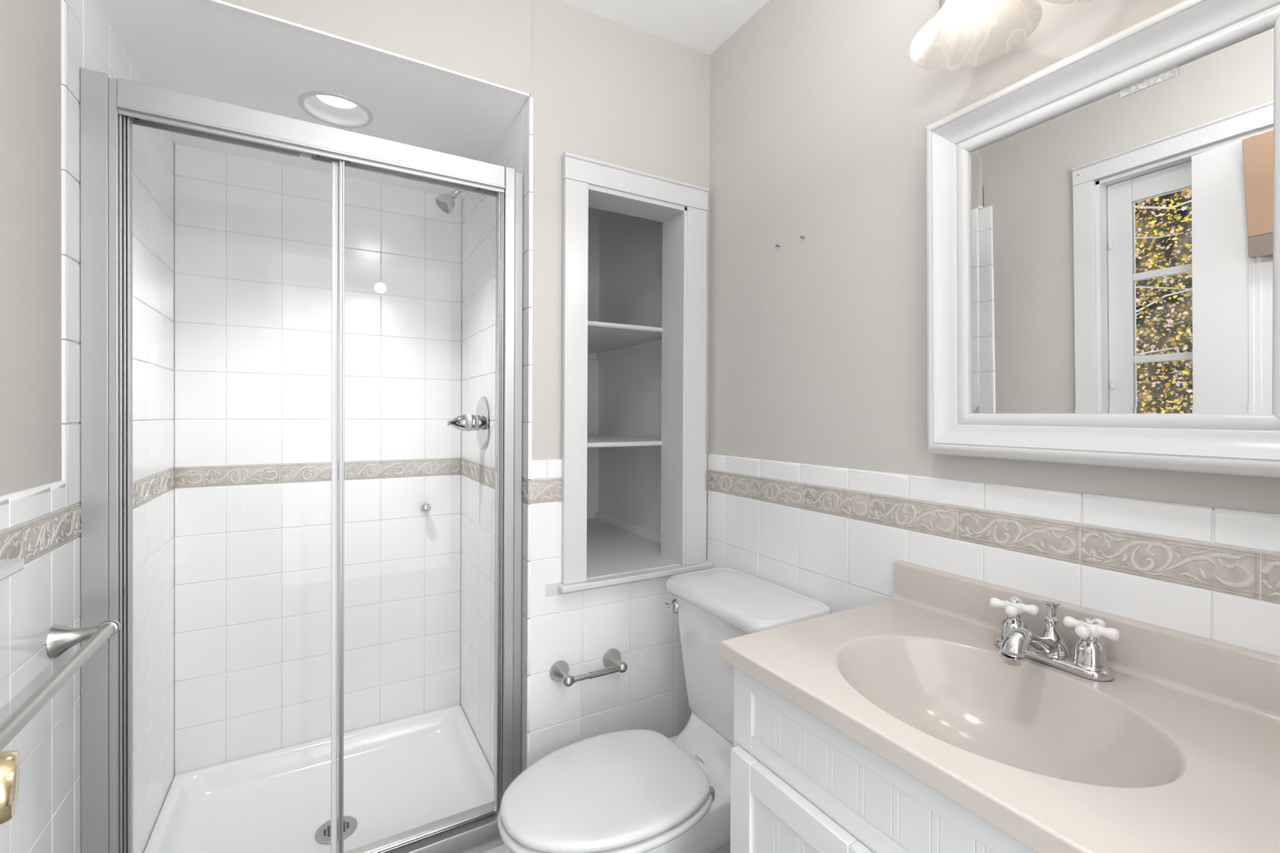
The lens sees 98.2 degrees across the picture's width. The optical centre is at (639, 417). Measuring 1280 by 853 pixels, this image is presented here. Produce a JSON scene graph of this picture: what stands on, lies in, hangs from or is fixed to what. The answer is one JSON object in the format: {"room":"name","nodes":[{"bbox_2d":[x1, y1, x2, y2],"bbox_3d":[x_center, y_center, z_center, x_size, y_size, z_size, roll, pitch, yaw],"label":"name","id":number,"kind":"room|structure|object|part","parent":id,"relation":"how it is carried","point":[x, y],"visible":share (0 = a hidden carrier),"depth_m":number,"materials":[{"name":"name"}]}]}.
{"room":"bathroom","nodes":[
{"label":"bathroom","id":0,"kind":"room"},
{"bbox_2d":[0,0,174,777],"bbox_3d":[-0.942,-0.001,0.692,0.128,2.500,2.604,0,0,-30],"label":"wall","id":1,"kind":"structure","parent":0,"point":[31,424],"depth_m":0.91,"materials":[{"name":"grey paint"}]},
{"bbox_2d":[0,558,24,581],"bbox_3d":[-0.714,0.216,0.338,0.152,0.017,1.001,0,0,-30],"label":"trim","id":2,"kind":"structure","parent":1,"relation":"attached to","point":[8,567],"depth_m":0.78,"materials":[{"name":"white tile"}]},
{"bbox_2d":[0,480,74,852],"bbox_3d":[-0.808,0.684,0.577,0.011,1.133,1.100,0,0,-30],"label":"trim","id":3,"kind":"structure","parent":1,"relation":"attached to","point":[38,597],"depth_m":0.92,"materials":[{"name":"white tile"}]},
{"bbox_2d":[0,506,74,564],"bbox_3d":[-0.826,0.203,0.611,0.012,0.065,1.012,0,0,-30],"label":"trim","id":4,"kind":"structure","parent":1,"relation":"attached to","point":[28,541],"depth_m":0.92,"materials":[{"name":"beige tile"}]},
{"bbox_2d":[0,619,119,751],"bbox_3d":[-0.850,0.393,0.745,0.093,0.057,0.627,0,0,-30],"label":"towel bar","id":5,"kind":"object","parent":1,"relation":"attached to","point":[60,638],"visible":1,"depth_m":0.86,"materials":[{"name":"silver metal"}]},
{"bbox_3d":[-1.000,0.391,0.987,0.073,0.057,0.058,0,0,-30],"label":"mounting post","id":6,"kind":"part","parent":5,"relation":"part of","materials":[{"name":"silver metal"}]},
{"bbox_2d":[61,0,173,852],"bbox_3d":[-1.274,0.144,1.391,0.011,2.026,0.861,0,0,-30],"label":"wall tiles","id":7,"kind":"structure","parent":1,"relation":"attached to","point":[153,281],"depth_m":1.46,"materials":[{"name":"white tile"}]},
{"bbox_2d":[72,468,174,539],"bbox_3d":[-1.283,0.195,1.407,0.012,0.065,0.827,0,0,-30],"label":"trim","id":8,"kind":"structure","parent":1,"relation":"attached to","point":[148,489],"depth_m":1.49,"materials":[{"name":"beige tile"}]},
{"bbox_2d":[96,0,529,199],"bbox_3d":[-0.888,-0.871,1.626,0.890,0.006,0.824,0,0,-30],"label":"ceiling","id":9,"kind":"structure","parent":0,"point":[215,50],"depth_m":1.42,"materials":[{"name":"white paint"}]},
{"bbox_2d":[297,90,373,128],"bbox_3d":[-0.854,-0.883,1.564,0.186,0.038,0.186,0,0,-30],"label":"recessed light","id":10,"kind":"object","parent":9,"relation":"in","point":[330,108],"visible":0.87,"depth_m":1.60,"materials":[{"name":"white paint"}]},
{"bbox_2d":[174,143,599,730],"bbox_3d":[-0.837,0.090,2.197,1.550,2.300,0.100,0,0,-30],"label":"wall","id":11,"kind":"structure","parent":0,"point":[282,193],"depth_m":2.15,"materials":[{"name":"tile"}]},
{"bbox_2d":[174,457,461,488],"bbox_3d":[-1.101,0.192,1.994,0.888,0.065,0.012,0,0,-30],"label":"trim","id":12,"kind":"structure","parent":11,"relation":"attached to","point":[184,477],"depth_m":1.95,"materials":[{"name":"beige tile"}]},
{"bbox_2d":[174,143,462,775],"bbox_3d":[-1.101,0.142,1.994,0.888,2.025,0.011,0,0,-30],"label":"wall tiles","id":13,"kind":"structure","parent":11,"relation":"attached to","point":[199,348],"depth_m":1.94,"materials":[{"name":"white tile"}]},
{"bbox_2d":[421,502,431,512],"bbox_3d":[-0.821,0.343,2.125,0.037,0.037,0.047,0,0,-30],"label":"hook","id":14,"kind":"object","parent":11,"relation":"attached to","point":[425,508],"visible":1,"depth_m":2.11,"materials":[{"name":"silver metal"}]},
{"bbox_2d":[220,0,710,561],"bbox_3d":[-0.509,-0.003,1.442,1.626,2.500,0.115,0,0,-30],"label":"wall","id":15,"kind":"structure","parent":0,"point":[601,88],"depth_m":1.53,"materials":[{"name":"grey paint"}]},
{"bbox_2d":[549,648,627,686],"bbox_3d":[-0.134,0.705,1.552,0.220,0.057,0.082,0,0,-30],"label":"toilet paper holder","id":16,"kind":"object","parent":15,"relation":"attached to","point":[559,670],"visible":1,"depth_m":1.53,"materials":[{"name":"silver metal"}]},
{"bbox_3d":[-0.210,0.705,1.520,0.057,0.057,0.061,0,0,-30],"label":"mounting post","id":17,"kind":"part","parent":16,"relation":"part of","materials":[{"name":"silver metal"}]},
{"bbox_3d":[-0.069,0.705,1.601,0.057,0.057,0.061,0,0,-30],"label":"mounting post","id":18,"kind":"part","parent":16,"relation":"part of","materials":[{"name":"silver metal"}]},
{"bbox_2d":[526,470,706,503],"bbox_3d":[-0.046,0.200,1.649,0.595,0.065,0.012,0,0,-30],"label":"trim","id":19,"kind":"structure","parent":15,"relation":"attached to","point":[540,491],"depth_m":1.52,"materials":[{"name":"beige tile"}]},
{"bbox_2d":[526,453,706,767],"bbox_3d":[-0.047,0.682,1.653,0.598,1.133,0.011,0,0,-30],"label":"trim","id":20,"kind":"structure","parent":15,"relation":"attached to","point":[578,628],"depth_m":1.60,"materials":[{"name":"white tile"}]},
{"bbox_2d":[557,151,714,593],"bbox_3d":[-0.211,-0.129,1.999,0.548,1.208,0.862,0,0,-30],"label":"shelf unit","id":21,"kind":"object","parent":15,"relation":"in","point":[682,207],"visible":0.87,"depth_m":1.73,"materials":[{"name":"white paint"}]},
{"bbox_3d":[-0.182,-0.099,1.551,0.070,1.119,0.020,0,0,-30],"label":"casing","id":22,"kind":"part","parent":21,"relation":"part of","materials":[{"name":"white paint"}]},
{"bbox_3d":[-0.250,0.082,2.067,0.548,0.014,0.708,0,0,-30],"label":"shelf","id":23,"kind":"part","parent":21,"relation":"part of","materials":[{"name":"white paint"}]},
{"bbox_3d":[-0.248,-0.296,2.064,0.548,0.014,0.708,0,0,-30],"label":"shelf","id":24,"kind":"part","parent":21,"relation":"part of","materials":[{"name":"white paint"}]},
{"bbox_3d":[0.001,-0.694,1.647,0.488,0.071,0.026,0,0,-30],"label":"head casing","id":25,"kind":"part","parent":21,"relation":"part of","materials":[{"name":"white paint"}]},
{"bbox_3d":[-0.027,0.469,1.710,0.517,0.017,0.168,0,0,-30],"label":"sill","id":26,"kind":"part","parent":21,"relation":"part of","materials":[{"name":"white paint"}]},
{"bbox_3d":[0.174,-0.099,1.755,0.074,1.119,0.020,0,0,-30],"label":"casing","id":27,"kind":"part","parent":21,"relation":"part of","materials":[{"name":"white paint"}]},
{"bbox_2d":[460,96,529,673],"bbox_3d":[-0.512,0.138,1.914,0.048,2.212,0.914,0,0,-30],"label":"wall","id":28,"kind":"structure","parent":0,"point":[529,96],"depth_m":2.07,"materials":[{"name":"white tile"}]},
{"bbox_2d":[435,189,484,213],"bbox_3d":[-0.611,-0.749,1.880,0.158,0.122,0.064,0,0,-30],"label":"shower","id":29,"kind":"object","parent":28,"relation":"attached to","point":[446,202],"visible":0.74,"depth_m":1.85,"materials":[{"name":"silver metal"}]},
{"bbox_3d":[-0.587,-0.772,1.892,0.100,0.043,0.019,0,0,-29],"label":"shower arm","id":30,"kind":"part","parent":29,"relation":"part of","materials":[{"name":"silver metal"}]},
{"bbox_2d":[446,396,490,448],"bbox_3d":[-0.590,0.016,1.877,0.122,0.181,0.181,0,0,-30],"label":"shower valve","id":31,"kind":"object","parent":28,"relation":"attached to","point":[480,422],"visible":1,"depth_m":1.86,"materials":[{"name":"silver metal"}]},
{"bbox_3d":[-0.616,0.016,1.862,0.063,0.057,0.057,0,0,-30],"label":"lever knob","id":32,"kind":"part","parent":31,"relation":"part of","materials":[{"name":"silver metal"}]},
{"bbox_2d":[461,458,528,503],"bbox_3d":[-0.503,0.196,1.856,0.012,0.065,0.823,0,0,-30],"label":"trim","id":33,"kind":"structure","parent":28,"relation":"attached to","point":[485,475],"depth_m":1.92,"materials":[{"name":"beige tile"}]},
{"bbox_2d":[460,97,533,774],"bbox_3d":[-0.502,0.146,1.856,0.011,2.025,0.822,0,0,-30],"label":"trim","id":34,"kind":"structure","parent":28,"relation":"attached to","point":[478,267],"depth_m":1.88,"materials":[{"name":"white tile"}]},
{"bbox_2d":[588,207,608,217],"bbox_3d":[-0.223,-0.931,2.073,0.610,0.050,0.710,0,0,-30],"label":"ceiling","id":35,"kind":"structure","parent":0,"point":[592,211],"depth_m":2.44,"materials":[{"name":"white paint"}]},
{"bbox_2d":[556,0,769,54],"bbox_3d":[-0.031,-1.178,0.746,1.760,0.153,1.810,0,0,-30],"label":"ceiling","id":36,"kind":"structure","parent":0,"point":[704,26],"depth_m":1.61,"materials":[{"name":"white paint"}]},
{"bbox_2d":[598,0,1279,554],"bbox_3d":[0.470,0.001,1.502,0.136,2.500,2.604,0,0,-30],"label":"wall","id":37,"kind":"structure","parent":0,"point":[820,110],"depth_m":1.39,"materials":[{"name":"grey paint"}]},
{"bbox_2d":[594,511,660,543],"bbox_3d":[-0.022,0.441,2.201,0.020,0.028,0.710,0,0,-30],"label":"baseboard","id":38,"kind":"structure","parent":37,"relation":"attached to","point":[646,533],"depth_m":2.23,"materials":[{"name":"white paint"}]},
{"bbox_2d":[706,453,1279,656],"bbox_3d":[0.607,0.688,1.127,0.011,1.133,1.555,0,0,-30],"label":"wall tiles","id":39,"kind":"structure","parent":37,"relation":"attached to","point":[842,563],"depth_m":1.06,"materials":[{"name":"white tile"}]},
{"bbox_2d":[708,470,1279,604],"bbox_3d":[0.577,0.206,1.180,0.012,0.065,1.417,0,0,-30],"label":"trim","id":40,"kind":"structure","parent":37,"relation":"attached to","point":[1223,569],"depth_m":0.95,"materials":[{"name":"beige tile"}]},
{"bbox_2d":[909,0,1093,71],"bbox_3d":[0.680,-0.757,0.783,0.220,0.213,0.640,0,0,-30],"label":"vanity light","id":41,"kind":"object","parent":37,"relation":"attached to","point":[963,34],"visible":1,"depth_m":0.98,"materials":[{"name":"white glass"}]},
{"bbox_3d":[0.764,-0.818,0.831,0.028,0.090,0.640,0,0,-30],"label":"plate","id":42,"kind":"part","parent":41,"relation":"part of","materials":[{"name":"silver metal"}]},
{"bbox_3d":[0.569,-0.712,0.949,0.030,0.095,0.030,0,0,-30],"label":"candle bulb","id":43,"kind":"part","parent":41,"relation":"part of","materials":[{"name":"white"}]},
{"bbox_3d":[0.668,-0.708,0.776,0.194,0.115,0.194,0,0,-30],"label":"lamp shade","id":44,"kind":"part","parent":41,"relation":"part of","materials":[{"name":"white glass"}]},
{"bbox_2d":[891,560,1279,724],"bbox_3d":[0.708,0.357,0.910,0.030,0.096,0.641,0,0,-30],"label":"backsplash","id":45,"kind":"structure","parent":37,"relation":"attached to","point":[1242,679],"depth_m":0.83,"materials":[{"name":"beige stone"}]},
{"bbox_2d":[924,0,1279,478],"bbox_3d":[0.709,-0.251,0.868,0.084,0.650,0.547,0,0,-30],"label":"wall mirror","id":46,"kind":"object","parent":37,"relation":"attached to","point":[1103,223],"visible":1,"depth_m":0.83,"materials":[{"name":"white mirror"}]},
{"bbox_3d":[0.591,-0.253,1.068,0.054,0.650,0.082,0,0,-30],"label":"frame moulding","id":47,"kind":"part","parent":46,"relation":"part of","materials":[{"name":"white paint"}]},
{"bbox_3d":[0.696,-0.535,0.859,0.041,0.082,0.546,0,0,-28],"label":"frame moulding","id":48,"kind":"part","parent":46,"relation":"part of","materials":[{"name":"white paint"}]},
{"bbox_3d":[0.705,0.033,0.869,0.041,0.082,0.546,0,0,-28],"label":"frame moulding","id":49,"kind":"part","parent":46,"relation":"part of","materials":[{"name":"white paint"}]},
{"bbox_2d":[970,26,1274,413],"bbox_3d":[0.712,-0.251,0.870,0.017,0.514,0.411,0,0,-28],"label":"mirror glass","id":50,"kind":"object","parent":46,"relation":"on","point":[1122,219],"depth_m":0.82,"materials":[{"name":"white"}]},
{"bbox_3d":[0.811,-0.249,0.659,0.054,0.650,0.082,0,0,-30],"label":"frame moulding","id":51,"kind":"part","parent":46,"relation":"part of","materials":[{"name":"white paint"}]},
{"bbox_3d":[0.315,1.285,0.016,1.900,0.050,3.200,0,0,-30],"label":"floor","id":52,"kind":"structure","parent":0,"visible":0},
{"bbox_2d":[143,704,507,852],"bbox_3d":[-0.895,1.192,1.633,0.888,0.100,0.836,0,0,-30],"label":"shower tray","id":53,"kind":"object","parent":52,"relation":"on","point":[402,775],"visible":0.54,"depth_m":1.77,"materials":[{"name":"white plastic"}]},
{"bbox_2d":[80,67,523,852],"bbox_3d":[-0.713,0.233,1.318,0.889,1.822,0.060,0,0,-30],"label":"shower door frame","id":54,"kind":"structure","parent":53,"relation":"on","point":[109,107],"depth_m":1.16,"materials":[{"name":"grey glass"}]},
{"bbox_3d":[-1.060,0.234,1.122,0.014,1.818,0.036,0,0,-30],"label":"post","id":55,"kind":"part","parent":54,"relation":"part of","materials":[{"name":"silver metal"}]},
{"bbox_3d":[-0.882,0.223,1.232,0.372,1.678,0.006,0,0,-30],"label":"glass panel","id":56,"kind":"part","parent":54,"relation":"part of","materials":[{"name":"clear glass"}]},
{"bbox_3d":[-0.711,-0.641,1.314,0.779,0.069,0.052,0,0,-30],"label":"header rail","id":57,"kind":"part","parent":54,"relation":"part of","materials":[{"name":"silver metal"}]},
{"bbox_3d":[-0.549,0.226,1.407,0.374,1.682,0.006,0,0,-30],"label":"glass panel","id":58,"kind":"part","parent":54,"relation":"part of","materials":[{"name":"clear glass"}]},
{"bbox_3d":[-0.363,0.233,1.519,0.030,1.822,0.040,0,0,-30],"label":"post","id":59,"kind":"part","parent":54,"relation":"part of","materials":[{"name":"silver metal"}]},
{"bbox_2d":[497,567,831,852],"bbox_3d":[0.044,0.850,1.327,0.762,0.802,0.422,0,0,-30],"label":"toilet","id":60,"kind":"object","parent":52,"relation":"on","point":[637,790],"visible":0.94,"depth_m":1.28,"materials":[{"name":"white ceramic"}]},
{"bbox_3d":[-0.083,0.856,1.255,0.469,0.018,0.365,0,0,-30],"label":"seat","id":61,"kind":"part","parent":60,"relation":"part of","materials":[{"name":"white plastic"}]},
{"bbox_3d":[-0.083,0.830,1.254,0.459,0.022,0.355,0,0,-30],"label":"seat lid","id":62,"kind":"part","parent":60,"relation":"part of","materials":[{"name":"white plastic"}]},
{"bbox_3d":[0.036,1.058,1.325,0.726,0.384,0.345,0,0,-30],"label":"bowl","id":63,"kind":"part","parent":60,"relation":"part of","materials":[{"name":"white ceramic"}]},
{"bbox_3d":[0.081,0.522,1.542,0.018,0.015,0.034,0,0,-30],"label":"lever arm","id":64,"kind":"part","parent":60,"relation":"part of","materials":[{"name":"silver metal"}]},
{"bbox_3d":[0.096,0.520,1.535,0.024,0.041,0.041,0,0,-12],"label":"flush lever","id":65,"kind":"part","parent":60,"relation":"part of","materials":[{"name":"silver metal"}]},
{"bbox_3d":[0.264,0.640,1.452,0.220,0.308,0.344,0,0,-30],"label":"tank","id":66,"kind":"part","parent":60,"relation":"part of","materials":[{"name":"white ceramic"}]},
{"bbox_3d":[0.265,0.468,1.451,0.245,0.036,0.422,0,0,-30],"label":"tank lid","id":67,"kind":"part","parent":60,"relation":"part of","materials":[{"name":"white ceramic"}]},
{"bbox_2d":[730,666,1036,852],"bbox_3d":[0.506,0.837,0.800,0.480,0.839,0.622,0,0,-30],"label":"vanity cabinet","id":68,"kind":"object","parent":52,"relation":"on","point":[799,784],"visible":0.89,"depth_m":0.79,"materials":[{"name":"white wood"}]},
{"bbox_3d":[0.231,0.848,0.814,0.006,0.492,0.194,0,0,-30],"label":"beadboard panel","id":69,"kind":"part","parent":68,"relation":"part of","materials":[{"name":"white wood"}]},
{"bbox_3d":[0.231,0.850,0.814,0.018,0.586,0.292,0,0,-30],"label":"cabinet door","id":70,"kind":"part","parent":68,"relation":"part of","materials":[{"name":"white wood"}]},
{"bbox_3d":[0.324,0.494,0.693,0.006,0.072,0.532,0,0,-30],"label":"beadboard panel","id":71,"kind":"part","parent":68,"relation":"part of","materials":[{"name":"white wood"}]},
{"bbox_2d":[719,560,1279,852],"bbox_3d":[0.508,0.414,0.796,0.490,0.210,0.642,0,0,-30],"label":"sink","id":72,"kind":"object","parent":68,"relation":"in","point":[1179,752],"visible":0.94,"depth_m":0.77,"materials":[{"name":"beige stone"}]},
{"bbox_2d":[989,596,1119,681],"bbox_3d":[0.626,0.339,0.884,0.173,0.093,0.152,0,0,2],"label":"faucet","id":73,"kind":"object","parent":72,"relation":"on","point":[1016,643],"visible":1,"depth_m":0.84,"materials":[{"name":"silver metal"}]},
{"bbox_3d":[0.627,0.317,0.930,0.056,0.022,0.056,0,0,-5],"label":"cross handle","id":74,"kind":"part","parent":73,"relation":"part of","materials":[{"name":"white ceramic"}]},
{"bbox_3d":[0.598,0.347,0.852,0.127,0.056,0.033,0,0,-30],"label":"spout","id":75,"kind":"part","parent":73,"relation":"part of","materials":[{"name":"silver metal"}]},
{"bbox_3d":[0.657,0.347,0.886,0.050,0.056,0.050,0,0,-30],"label":"spout","id":76,"kind":"part","parent":73,"relation":"part of","materials":[{"name":"silver metal"}]},
{"bbox_3d":[0.657,0.310,0.886,0.024,0.035,0.024,0,0,-30],"label":"lift rod","id":77,"kind":"part","parent":73,"relation":"part of","materials":[{"name":"silver metal"}]},
{"bbox_3d":[0.653,0.378,0.884,0.052,0.013,0.162,0,0,-30],"label":"plate","id":78,"kind":"part","parent":73,"relation":"part of","materials":[{"name":"silver metal"}]},
{"bbox_3d":[0.680,0.318,0.837,0.056,0.022,0.056,0,0,14],"label":"cross handle","id":79,"kind":"part","parent":73,"relation":"part of","materials":[{"name":"white ceramic"}]},
{"bbox_3d":[0.384,0.010,0.020,1.760,2.500,0.120,0,0,-30],"label":"wall","id":80,"kind":"structure","parent":0,"visible":0},
{"bbox_2d":[0,750,19,825],"bbox_3d":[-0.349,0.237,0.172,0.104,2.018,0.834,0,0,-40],"label":"door knob","id":81,"kind":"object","parent":80,"relation":"in","point":[9,760],"depth_m":0.47,"materials":[{"name":"gold metal"}]}
]}

